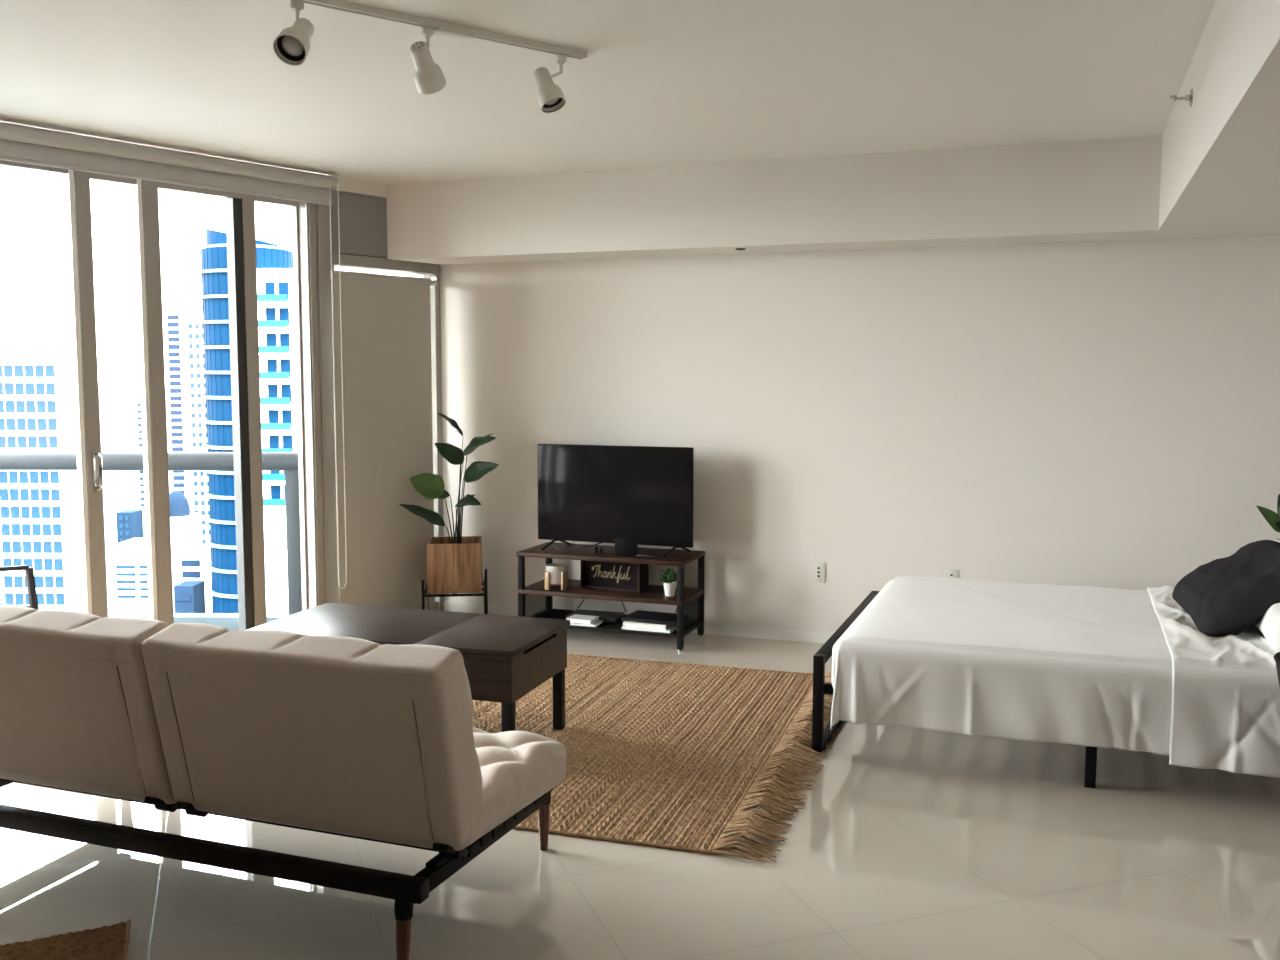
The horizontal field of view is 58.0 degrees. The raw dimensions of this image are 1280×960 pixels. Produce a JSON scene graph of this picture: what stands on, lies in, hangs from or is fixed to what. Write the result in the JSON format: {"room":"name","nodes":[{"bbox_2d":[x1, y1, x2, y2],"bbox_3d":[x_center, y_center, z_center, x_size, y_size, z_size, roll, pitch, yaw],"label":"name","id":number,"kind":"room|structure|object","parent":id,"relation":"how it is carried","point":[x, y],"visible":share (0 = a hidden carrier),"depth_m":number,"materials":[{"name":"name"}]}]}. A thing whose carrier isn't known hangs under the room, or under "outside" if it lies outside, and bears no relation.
{"room":"studio apartment","nodes":[
{"label":"studio apartment","id":0,"kind":"room"},
{"bbox_2d":[4,121,301,170],"bbox_3d":[-4.270,-1.853,4.778,1.650,0.200,7.600,4,7,38],"label":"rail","id":1,"kind":"structure","parent":0,"point":[4,121],"depth_m":6.47,"materials":[{"name":"white metal"}]},
{"bbox_2d":[0,121,386,257],"bbox_3d":[-4.021,-0.148,3.788,0.126,2.627,9.100,4,7,38],"label":"wall","id":2,"kind":"structure","parent":0,"point":[362,204],"depth_m":6.67,"materials":[{"name":"paint"}]},
{"bbox_2d":[0,160,106,617],"bbox_3d":[-2.936,-0.214,5.094,0.103,2.460,1.135,4,7,38],"label":"door","id":3,"kind":"structure","parent":2,"relation":"in","point":[77,189],"depth_m":5.48,"materials":[{"name":"metal"}]},
{"bbox_2d":[89,172,171,625],"bbox_3d":[-2.538,-0.272,5.731,0.049,2.460,0.365,4,7,38],"label":"door","id":4,"kind":"structure","parent":2,"relation":"in","point":[144,191],"depth_m":5.80,"materials":[{"name":"metal"}]},
{"bbox_2d":[0,122,346,588],"bbox_3d":[-2.618,-0.435,5.386,0.118,2.323,2.975,4,7,38],"label":"roller blind","id":5,"kind":"object","parent":2,"relation":"attached to","point":[18,143],"visible":1,"depth_m":5.67,"materials":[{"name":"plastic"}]},
{"bbox_2d":[156,182,264,629],"bbox_3d":[-2.271,-0.306,6.102,0.075,2.460,0.550,4,7,38],"label":"door","id":6,"kind":"structure","parent":2,"relation":"in","point":[239,206],"depth_m":6.22,"materials":[{"name":"metal"}]},
{"bbox_2d":[253,195,307,622],"bbox_3d":[-2.003,-0.335,6.422,0.045,2.460,0.285,4,7,38],"label":"door","id":7,"kind":"structure","parent":2,"relation":"in","point":[294,204],"depth_m":6.48,"materials":[{"name":"metal"}]},
{"bbox_2d":[295,201,338,608],"bbox_3d":[-1.833,-0.338,6.568,0.135,2.500,0.155,4,7,38],"label":"trim","id":8,"kind":"structure","parent":2,"relation":"attached to","point":[313,219],"depth_m":6.51,"materials":[{"name":"metal"}]},
{"bbox_2d":[331,253,444,610],"bbox_3d":[-1.536,-0.222,6.973,0.105,2.195,0.830,4,7,38],"label":"window","id":9,"kind":"structure","parent":2,"relation":"in","point":[346,261],"depth_m":7.18,"materials":[{"name":"metal"}]},
{"bbox_2d":[328,270,436,609],"bbox_3d":[-1.508,-0.192,6.904,0.068,2.112,0.790,4,7,38],"label":"roller blind","id":10,"kind":"object","parent":9,"relation":"attached to","point":[386,319],"visible":0.76,"depth_m":6.83,"materials":[{"name":"fabric"}]},
{"bbox_2d":[307,171,402,275],"bbox_3d":[-1.193,-0.528,8.082,0.081,3.000,2.620,4,7,38],"label":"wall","id":11,"kind":"structure","parent":0,"point":[335,268],"depth_m":7.27,"materials":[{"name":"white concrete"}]},
{"bbox_2d":[0,0,1215,183],"bbox_3d":[-1.005,-1.404,2.492,9.096,0.120,8.801,2,6,20],"label":"ceiling","id":12,"kind":"structure","parent":0,"point":[660,83],"depth_m":4.34,"materials":[{"name":"paint"}]},
{"bbox_2d":[289,0,586,59],"bbox_3d":[-0.709,-1.429,3.606,1.310,0.034,0.048,-4,7,-38],"label":"track rail","id":13,"kind":"object","parent":12,"relation":"attached to","point":[441,28],"visible":1,"depth_m":3.67,"materials":[{"name":"white metal"}]},
{"bbox_2d":[273,0,313,65],"bbox_3d":[-0.995,-1.301,3.359,0.100,0.194,0.154,2,6,20],"label":"track spotlight","id":14,"kind":"object","parent":13,"relation":"attached to","point":[291,46],"visible":1,"depth_m":3.35,"materials":[{"name":"white metal"}]},
{"bbox_2d":[410,26,445,94],"bbox_3d":[-0.681,-1.324,3.648,0.098,0.202,0.154,2,6,20],"label":"track spotlight","id":15,"kind":"object","parent":13,"relation":"attached to","point":[429,78],"visible":1,"depth_m":3.63,"materials":[{"name":"white metal"}]},
{"bbox_2d":[533,54,566,112],"bbox_3d":[-0.311,-1.354,3.940,0.122,0.194,0.098,2,6,20],"label":"track spotlight","id":16,"kind":"object","parent":13,"relation":"attached to","point":[551,98],"visible":1,"depth_m":3.93,"materials":[{"name":"white metal"}]},
{"bbox_2d":[0,629,1279,959],"bbox_3d":[-1.009,1.322,2.744,9.096,0.100,8.801,2,6,20],"label":"floor","id":17,"kind":"structure","parent":0,"point":[907,843],"depth_m":3.50,"materials":[{"name":"tile"}]},
{"bbox_2d":[0,919,130,959],"bbox_3d":[-1.731,1.269,2.627,1.013,0.025,0.802,-2,6,-21],"label":"jute rug","id":18,"kind":"object","parent":17,"relation":"on","point":[111,942],"visible":1,"depth_m":3.05,"materials":[{"name":"brown wicker"}]},
{"bbox_2d":[0,606,566,959],"bbox_3d":[-1.207,0.781,3.553,1.857,0.829,0.878,2,6,20],"label":"futon sofa","id":19,"kind":"object","parent":17,"relation":"on","point":[351,737],"visible":1,"depth_m":3.09,"materials":[{"name":"beige fabric"}]},
{"bbox_2d":[0,773,176,803],"bbox_3d":[-1.636,0.829,3.738,0.926,0.192,0.703,2,6,20],"label":"seat cushion","id":20,"kind":"object","parent":19,"relation":"on","point":[140,789],"depth_m":3.32,"materials":[{"name":"beige fabric"}]},
{"bbox_2d":[192,727,566,850],"bbox_3d":[-0.763,0.860,3.418,0.926,0.192,0.703,2,6,20],"label":"seat cushion","id":21,"kind":"object","parent":19,"relation":"on","point":[519,768],"depth_m":3.14,"materials":[{"name":"beige fabric"}]},
{"bbox_2d":[421,569,487,613],"bbox_3d":[-1.123,0.724,7.033,0.380,0.300,0.380,-1,5,-7],"label":"plant stand","id":22,"kind":"object","parent":17,"relation":"on","point":[485,593],"visible":0.52,"depth_m":6.86,"materials":[{"name":"black metal"}]},
{"bbox_2d":[399,413,498,593],"bbox_3d":[-1.147,0.132,6.931,0.607,1.070,0.402,-1,5,-7],"label":"potted plant","id":23,"kind":"object","parent":22,"relation":"on","point":[454,563],"visible":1,"depth_m":6.87,"materials":[{"name":"green plant"}]},
{"bbox_2d":[516,542,704,651],"bbox_3d":[-0.167,0.660,6.656,1.003,0.500,0.421,2,6,20],"label":"tv stand","id":24,"kind":"object","parent":17,"relation":"on","point":[683,597],"visible":0.75,"depth_m":6.55,"materials":[{"name":"brown wood"}]},
{"bbox_2d":[544,563,567,589],"bbox_3d":[-0.484,0.557,6.674,0.128,0.137,0.128,0,5,0],"label":"candle","id":25,"kind":"object","parent":24,"relation":"on","point":[555,573],"visible":1,"depth_m":6.62,"materials":[{"name":"ceramic"}]},
{"bbox_2d":[546,563,566,583],"bbox_3d":[-0.484,0.540,6.673,0.120,0.103,0.120,0,5,0],"label":"jar","id":26,"kind":"object","parent":25,"relation":"on","point":[556,573],"depth_m":6.62,"materials":[{"name":"white ceramic"}]},
{"bbox_2d":[551,542,601,550],"bbox_3d":[-0.366,0.382,6.657,0.311,0.054,0.068,1,5,9],"label":"power cable","id":27,"kind":"object","parent":24,"relation":"on","point":[600,542],"visible":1,"depth_m":6.64,"materials":[{"name":"black plastic"}]},
{"bbox_2d":[570,620,602,626],"bbox_3d":[-0.321,0.816,6.605,0.190,0.012,0.130,2,6,17],"label":"book","id":28,"kind":"object","parent":24,"relation":"on","point":[599,622],"visible":0.43,"depth_m":6.55,"materials":[{"name":"paper"}]},
{"bbox_2d":[566,614,599,623],"bbox_3d":[-0.327,0.797,6.617,0.155,0.022,0.120,2,6,22],"label":"book","id":29,"kind":"object","parent":28,"relation":"on","point":[584,619],"visible":0.89,"depth_m":6.58,"materials":[{"name":"paper"}]},
{"bbox_2d":[566,609,624,621],"bbox_3d":[-0.261,0.796,6.769,0.300,0.022,0.190,2,5,16],"label":"folder","id":30,"kind":"object","parent":24,"relation":"on","point":[606,616],"visible":0.84,"depth_m":6.75,"materials":[{"name":"black plastic"}]},
{"bbox_2d":[595,547,602,553],"bbox_3d":[-0.233,0.398,6.543,0.051,0.041,0.023,-2,6,-18],"label":"adapter","id":31,"kind":"object","parent":24,"relation":"on","point":[596,548],"visible":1,"depth_m":6.53,"materials":[{"name":"black plastic"}]},
{"bbox_2d":[518,579,703,605],"bbox_3d":[-0.165,0.640,6.658,0.995,0.024,0.413,2,6,20],"label":"shelf","id":32,"kind":"object","parent":24,"relation":"attached to","point":[655,594],"depth_m":6.55,"materials":[{"name":"brown wood"}]},
{"bbox_2d":[535,610,692,633],"bbox_3d":[-0.166,0.819,6.674,0.938,0.004,0.358,2,6,20],"label":"shelf","id":33,"kind":"object","parent":24,"relation":"attached to","point":[613,627],"depth_m":6.54,"materials":[{"name":"black wood"}]},
{"bbox_2d":[581,560,648,592],"bbox_3d":[-0.148,0.534,6.671,0.385,0.185,0.115,3,6,27],"label":"box sign","id":34,"kind":"object","parent":24,"relation":"on","point":[628,577],"visible":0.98,"depth_m":6.62,"materials":[{"name":"brown wood"}]},
{"bbox_2d":[537,444,693,557],"bbox_3d":[-0.151,0.106,6.616,0.952,0.607,0.254,2,6,20],"label":"television","id":35,"kind":"object","parent":24,"relation":"on","point":[587,493],"visible":1,"depth_m":6.60,"materials":[{"name":"black plastic"}]},
{"bbox_2d":[615,538,637,556],"bbox_3d":[-0.077,0.376,6.459,0.125,0.102,0.060,1,5,12],"label":"box","id":36,"kind":"object","parent":24,"relation":"on","point":[624,547],"visible":1,"depth_m":6.44,"materials":[{"name":"black plastic"}]},
{"bbox_2d":[621,625,676,632],"bbox_3d":[0.068,0.825,6.505,0.290,0.013,0.200,2,6,21],"label":"book","id":37,"kind":"object","parent":24,"relation":"on","point":[673,628],"visible":0.41,"depth_m":6.42,"materials":[{"name":"paper"}]},
{"bbox_2d":[623,621,671,629],"bbox_3d":[0.057,0.804,6.518,0.255,0.026,0.200,2,6,19],"label":"book","id":38,"kind":"object","parent":37,"relation":"on","point":[625,623],"visible":0.46,"depth_m":6.43,"materials":[{"name":"paper"}]},
{"bbox_2d":[621,610,686,625],"bbox_3d":[0.091,0.780,6.535,0.330,0.019,0.230,2,6,23],"label":"laptop","id":39,"kind":"object","parent":38,"relation":"on","point":[640,616],"visible":0.74,"depth_m":6.50,"materials":[{"name":"black plastic"}]},
{"bbox_2d":[636,555,661,557],"bbox_3d":[0.050,0.422,6.423,0.149,0.019,0.044,0,5,2],"label":"power cable","id":40,"kind":"object","parent":24,"relation":"on","point":[651,556],"visible":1,"depth_m":6.41,"materials":[{"name":"black plastic"}]},
{"bbox_2d":[658,567,676,596],"bbox_3d":[0.173,0.563,6.452,0.153,0.167,0.171,0,5,-1],"label":"potted plant","id":41,"kind":"object","parent":24,"relation":"on","point":[669,582],"visible":0.92,"depth_m":6.42,"materials":[{"name":"green plant"}]},
{"bbox_2d":[472,654,839,861],"bbox_3d":[-0.823,1.022,5.171,3.352,0.052,2.308,2,6,18],"label":"jute rug","id":42,"kind":"object","parent":17,"relation":"on","point":[667,755],"visible":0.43,"depth_m":4.66,"materials":[{"name":"beige wicker"}]},
{"bbox_2d":[247,603,569,731],"bbox_3d":[-0.954,0.835,4.832,1.190,0.464,0.597,2,6,18],"label":"coffee table","id":43,"kind":"object","parent":42,"relation":"on","point":[505,657],"visible":0.53,"depth_m":4.69,"materials":[{"name":"brown wood"}]},
{"bbox_2d":[812,591,1096,787],"bbox_3d":[1.936,0.872,4.930,2.120,0.402,1.497,2,6,20],"label":"platform bed","id":44,"kind":"object","parent":17,"relation":"on","point":[821,736],"visible":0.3,"depth_m":4.61,"materials":[{"name":"black metal"}]},
{"bbox_2d":[1274,652,1279,688],"bbox_3d":[2.224,0.883,3.646,0.422,0.617,0.422,2,6,20],"label":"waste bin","id":45,"kind":"object","parent":17,"relation":"on","point":[1277,655],"visible":1,"depth_m":3.69,"materials":[{"name":"black metal"}]},
{"bbox_3d":[3.194,0.745,5.490,0.400,0.555,0.380,2,6,20],"label":"table","id":46,"kind":"object","parent":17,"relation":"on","visible":0},
{"bbox_2d":[1256,494,1279,541],"bbox_3d":[3.052,0.243,5.403,0.296,0.460,0.214,4,6,34],"label":"potted plant","id":47,"kind":"object","parent":46,"relation":"on","point":[1270,516],"visible":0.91,"depth_m":5.38,"materials":[{"name":"green plant"}]},
{"bbox_2d":[386,135,1161,264],"bbox_3d":[0.531,-1.474,6.297,4.191,0.437,0.387,2,6,20],"label":"ceiling beam","id":48,"kind":"structure","parent":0,"point":[1093,190],"depth_m":6.01,"materials":[{"name":"paint"}]},
{"bbox_2d":[403,235,1279,630],"bbox_3d":[1.598,-0.370,6.275,6.550,2.627,0.120,2,6,20],"label":"wall","id":49,"kind":"structure","parent":0,"point":[1105,414],"depth_m":6.29,"materials":[{"name":"paint"}]},
{"bbox_2d":[444,601,834,643],"bbox_3d":[1.695,0.911,6.286,6.290,0.074,0.012,2,6,20],"label":"baseboard","id":50,"kind":"structure","parent":49,"relation":"attached to","point":[714,628],"depth_m":6.69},
{"bbox_2d":[812,562,824,582],"bbox_3d":[1.007,0.520,6.507,0.072,0.116,0.008,2,6,20],"label":"wall outlet","id":51,"kind":"object","parent":49,"relation":"attached to","point":[818,568],"visible":1,"depth_m":6.50,"materials":[{"name":"plastic"}]},
{"bbox_2d":[945,568,958,578],"bbox_3d":[1.687,0.539,6.257,0.072,0.116,0.008,2,6,20],"label":"wall outlet","id":52,"kind":"object","parent":49,"relation":"attached to","point":[949,573],"visible":0.27,"depth_m":6.25,"materials":[{"name":"plastic"}]},
{"bbox_2d":[1153,0,1279,238],"bbox_3d":[2.122,-1.015,1.361,2.224,0.437,8.587,2,6,20],"label":"ceiling","id":53,"kind":"structure","parent":0,"point":[1220,159],"depth_m":3.67,"materials":[{"name":"paint"}]},
{"bbox_2d":[1170,89,1192,106],"bbox_3d":[1.899,-1.339,4.054,0.071,0.060,0.060,2,6,20],"label":"sprinkler","id":54,"kind":"object","parent":53,"relation":"attached to","point":[1189,98],"visible":1,"depth_m":4.04,"materials":[{"name":"silver metal"}]},
{"bbox_3d":[-4.938,1.208,4.786,4.615,0.200,6.771,2,6,20],"label":"floor","id":55,"kind":"structure","parent":0,"visible":0},
{"bbox_2d":[0,565,38,610],"bbox_3d":[-3.576,0.573,5.791,0.616,0.885,0.862,4,7,38],"label":"outdoor chair","id":56,"kind":"object","parent":55,"relation":"on","point":[29,571],"visible":0.5,"depth_m":5.90,"materials":[{"name":"grey metal"}]},
{"bbox_2d":[0,452,301,629],"bbox_3d":[-3.466,0.374,6.852,2.980,1.085,0.110,0,5,0],"label":"balcony railing","id":57,"kind":"object","parent":55,"relation":"on","point":[287,462],"visible":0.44,"depth_m":6.78,"materials":[{"name":"metal"}]},
{"bbox_3d":[1.980,0.689,4.877,2.020,0.198,1.455,2,6,20],"label":"mattress","id":58,"kind":"object","parent":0,"visible":0},
{"bbox_2d":[830,576,1172,754],"bbox_3d":[1.587,0.746,5.021,1.253,0.377,1.576,2,6,20],"label":"bedspread","id":59,"kind":"object","parent":58,"relation":"on","point":[1065,664],"visible":1,"depth_m":4.42,"materials":[{"name":"white fabric"}]},
{"bbox_2d":[1147,585,1279,777],"bbox_3d":[2.518,0.762,4.674,0.788,0.403,1.582,2,6,20],"label":"sheet","id":60,"kind":"object","parent":58,"relation":"on","point":[1225,712],"visible":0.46,"depth_m":4.07,"materials":[{"name":"white fabric"}]},
{"bbox_2d":[1172,540,1279,636],"bbox_3d":[2.444,0.427,4.668,0.428,0.344,0.659,1,5,14],"label":"pillow","id":61,"kind":"object","parent":60,"relation":"on","point":[1231,594],"visible":0.98,"depth_m":4.54,"materials":[{"name":"grey fabric"}]},
{"bbox_2d":[1255,603,1279,651],"bbox_3d":[2.543,0.526,4.276,0.447,0.223,0.607,2,6,20],"label":"pillow","id":62,"kind":"object","parent":60,"relation":"on","point":[1269,625],"visible":0.7,"depth_m":4.24,"materials":[{"name":"white fabric"}]},
{"label":"outside","id":63,"kind":"structure","parent":0,"visible":0},
{"bbox_2d":[0,387,172,612],"bbox_3d":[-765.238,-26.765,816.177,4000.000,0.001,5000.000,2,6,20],"label":"building","id":64,"kind":"structure","parent":63,"point":[117,416],"depth_m":766.10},
{"bbox_2d":[0,356,82,611],"bbox_3d":[-64.109,12.258,126.325,7.200,51.200,8.150,0,5,0],"label":"apartment tower","id":65,"kind":"structure","parent":64,"relation":"on","point":[40,522],"depth_m":121.45,"materials":[{"name":"white concrete"}]},
{"bbox_2d":[116,510,143,542],"bbox_3d":[-80.390,18.741,183.069,2.400,27.800,4.150,0,5,0],"label":"office block","id":66,"kind":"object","parent":64,"relation":"on","point":[129,522],"visible":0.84,"depth_m":180.20,"materials":[{"name":"blue glass"}]},
{"bbox_2d":[134,399,145,537],"bbox_3d":[-107.133,4.125,253.894,4.400,43.800,5.150,0,5,0],"label":"apartment tower","id":67,"kind":"structure","parent":64,"relation":"on","point":[137,402],"depth_m":250.42,"materials":[{"name":"white concrete"}]},
{"bbox_2d":[110,538,185,612],"bbox_3d":[-69.737,21.530,165.011,7.400,25.600,8.150,0,5,0],"label":"office block","id":68,"kind":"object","parent":64,"relation":"on","point":[128,559],"visible":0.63,"depth_m":160.43,"materials":[{"name":"white concrete"}]},
{"bbox_2d":[167,312,191,512],"bbox_3d":[-89.052,-1.895,225.845,2.400,61.000,6.150,0,5,0],"label":"apartment tower","id":69,"kind":"structure","parent":64,"relation":"on","point":[176,323],"depth_m":221.92,"materials":[{"name":"white concrete"}]},
{"bbox_2d":[169,491,200,547],"bbox_3d":[-75.188,16.891,189.042,4.800,30.400,6.000,0,5,0],"label":"domed hall","id":70,"kind":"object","parent":64,"relation":"on","point":[184,524],"visible":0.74,"depth_m":186.14,"materials":[{"name":"white concrete"}]},
{"bbox_2d":[174,581,205,613],"bbox_3d":[-60.833,24.513,156.768,2.600,21.200,4.150,0,5,0],"label":"office block","id":71,"kind":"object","parent":64,"relation":"on","point":[189,596],"visible":0.23,"depth_m":154.17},
{"bbox_2d":[178,545,211,613],"bbox_3d":[-62.330,22.017,164.198,3.500,24.800,6.150,0,5,0],"label":"office block","id":72,"kind":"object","parent":64,"relation":"on","point":[193,561],"visible":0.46,"depth_m":160.41,"materials":[{"name":"white concrete"}]},
{"bbox_2d":[185,319,209,544],"bbox_3d":[-83.986,-1.397,227.052,5.600,59.800,8.150,0,5,0],"label":"apartment tower","id":73,"kind":"structure","parent":64,"relation":"on","point":[194,329],"depth_m":222.03,"materials":[{"name":"white concrete"}]},
{"bbox_2d":[198,229,297,613],"bbox_3d":[-50.859,1.276,153.680,13.720,68.074,13.920,0,5,0],"label":"office tower","id":74,"kind":"structure","parent":64,"relation":"on","point":[275,275],"depth_m":147.83,"materials":[{"name":"blue glass"}]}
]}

